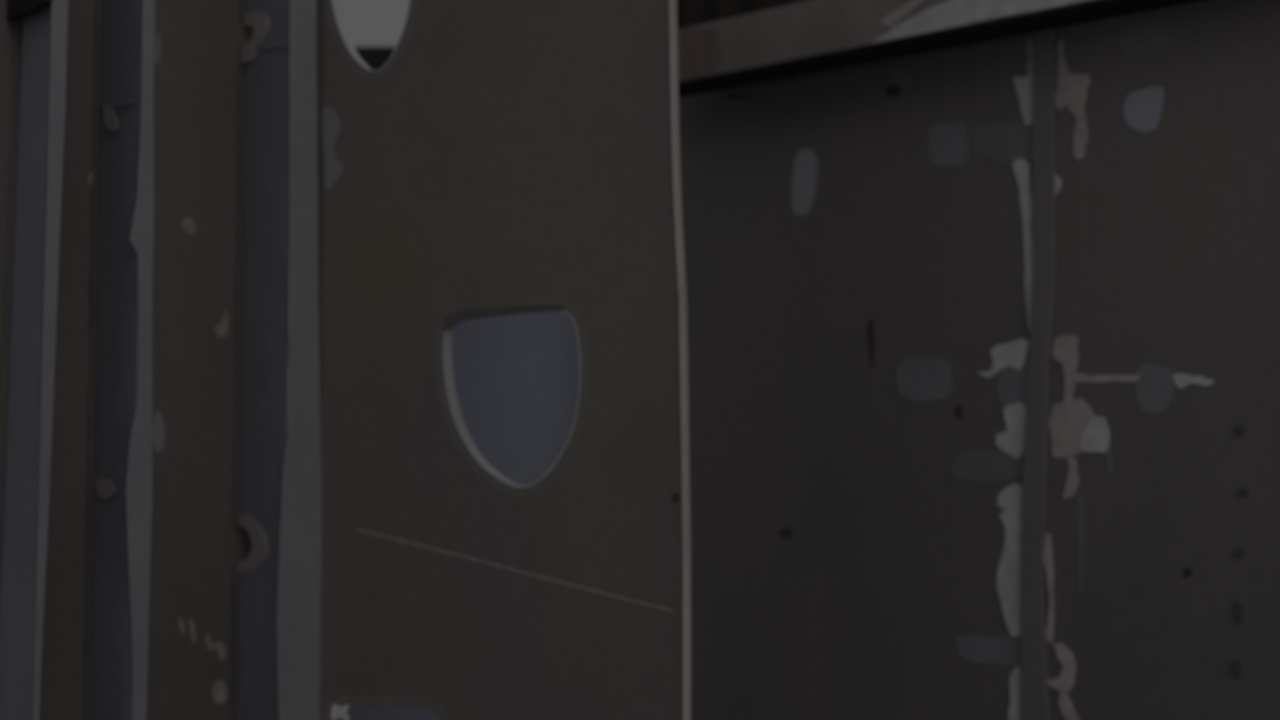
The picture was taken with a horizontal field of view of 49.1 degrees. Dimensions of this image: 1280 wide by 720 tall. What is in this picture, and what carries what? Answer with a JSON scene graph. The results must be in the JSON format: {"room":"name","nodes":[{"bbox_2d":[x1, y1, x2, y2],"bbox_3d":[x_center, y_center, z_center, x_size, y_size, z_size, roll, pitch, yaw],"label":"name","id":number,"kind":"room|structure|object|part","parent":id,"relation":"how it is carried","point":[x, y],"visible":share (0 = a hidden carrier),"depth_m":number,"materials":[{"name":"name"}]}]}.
{"room":"shipyard hall","nodes":[
{"label":"shipyard hall","id":0,"kind":"room"},
{"bbox_3d":[0.000,1.803,3.925,30.000,0.060,24.000,0,-2,0],"label":"floor","id":1,"kind":"structure","parent":0,"visible":0},
{"bbox_2d":[0,0,253,719],"bbox_3d":[-1.857,-0.035,3.785,2.170,3.600,0.014,2,-3,-40],"label":"panel","id":2,"kind":"object","parent":1,"relation":"on","point":[196,544],"visible":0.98,"depth_m":4.17,"materials":[{"name":"brown metal"}]},
{"bbox_2d":[6,0,50,19],"bbox_3d":[-1.883,-1.139,4.058,0.014,0.456,1.120,2,-3,-40],"label":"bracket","id":3,"kind":"object","parent":2,"relation":"attached to","point":[15,8],"visible":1,"depth_m":3.79,"materials":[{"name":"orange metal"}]},
{"bbox_2d":[0,0,68,719],"bbox_3d":[-1.639,-0.037,3.742,0.094,3.600,0.335,2,-3,-40],"label":"stiffener","id":4,"kind":"object","parent":2,"relation":"attached to","point":[44,31],"visible":0.94,"depth_m":3.72,"materials":[{"name":"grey metal"}]},
{"bbox_2d":[84,0,155,719],"bbox_3d":[-1.453,-0.030,3.905,0.073,3.600,0.346,2,-3,-40],"label":"stiffener","id":5,"kind":"object","parent":2,"relation":"attached to","point":[121,455],"visible":1,"depth_m":3.86,"materials":[{"name":"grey metal"}]},
{"bbox_2d":[231,0,321,719],"bbox_3d":[-1.089,-0.016,4.214,0.146,3.600,0.355,2,-3,-38],"label":"stiffener","id":6,"kind":"object","parent":2,"relation":"attached to","point":[277,493],"visible":1,"depth_m":4.11,"materials":[{"name":"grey metal"}]},
{"bbox_2d":[336,47,579,719],"bbox_3d":[-1.425,0.277,5.749,2.750,3.148,0.050,0,-3,0],"label":"panel","id":7,"kind":"object","parent":1,"relation":"on","point":[517,377],"visible":0.02,"depth_m":5.75,"materials":[{"name":"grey metal"}]},
{"bbox_3d":[-1.425,-1.224,5.815,2.750,0.142,0.050,0,-2,0],"label":"rail","id":8,"kind":"part","parent":7,"relation":"part of","materials":[{"name":"metal"}]},
{"bbox_3d":[-1.425,0.348,5.746,2.750,3.005,0.012,0,-2,0],"label":"plate","id":9,"kind":"part","parent":7,"relation":"part of","materials":[{"name":"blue metal"}]},
{"bbox_2d":[317,0,690,719],"bbox_3d":[-0.409,-0.028,3.950,1.162,3.600,0.056,-1,-3,20],"label":"plate","id":10,"kind":"object","parent":1,"relation":"on","point":[506,157],"visible":1,"depth_m":3.92,"materials":[{"name":"beige metal"}]},
{"bbox_2d":[679,0,1279,719],"bbox_3d":[1.177,0.187,4.318,3.120,3.202,0.026,-2,-3,41],"label":"panel","id":11,"kind":"object","parent":1,"relation":"on","point":[983,337],"visible":1,"depth_m":4.38,"materials":[{"name":"grey metal"}]},
{"bbox_2d":[678,0,1199,97],"bbox_3d":[1.277,-1.118,4.149,3.220,0.203,0.162,-2,-3,40],"label":"beam","id":12,"kind":"structure","parent":11,"relation":"attached to","point":[811,36],"depth_m":4.56,"materials":[{"name":"metal"}]},
{"bbox_2d":[677,0,808,29],"bbox_3d":[1.284,-1.357,4.167,3.220,0.283,0.120,-2,-3,40],"label":"girder","id":13,"kind":"object","parent":12,"relation":"on","point":[691,13],"visible":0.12,"depth_m":4.97,"materials":[{"name":"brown metal"}]},
{"bbox_3d":[1.232,-1.123,4.094,3.220,0.189,0.016,-2,-3,40],"label":"plate","id":14,"kind":"part","parent":12,"relation":"part of","materials":[{"name":"metal"}]}
]}

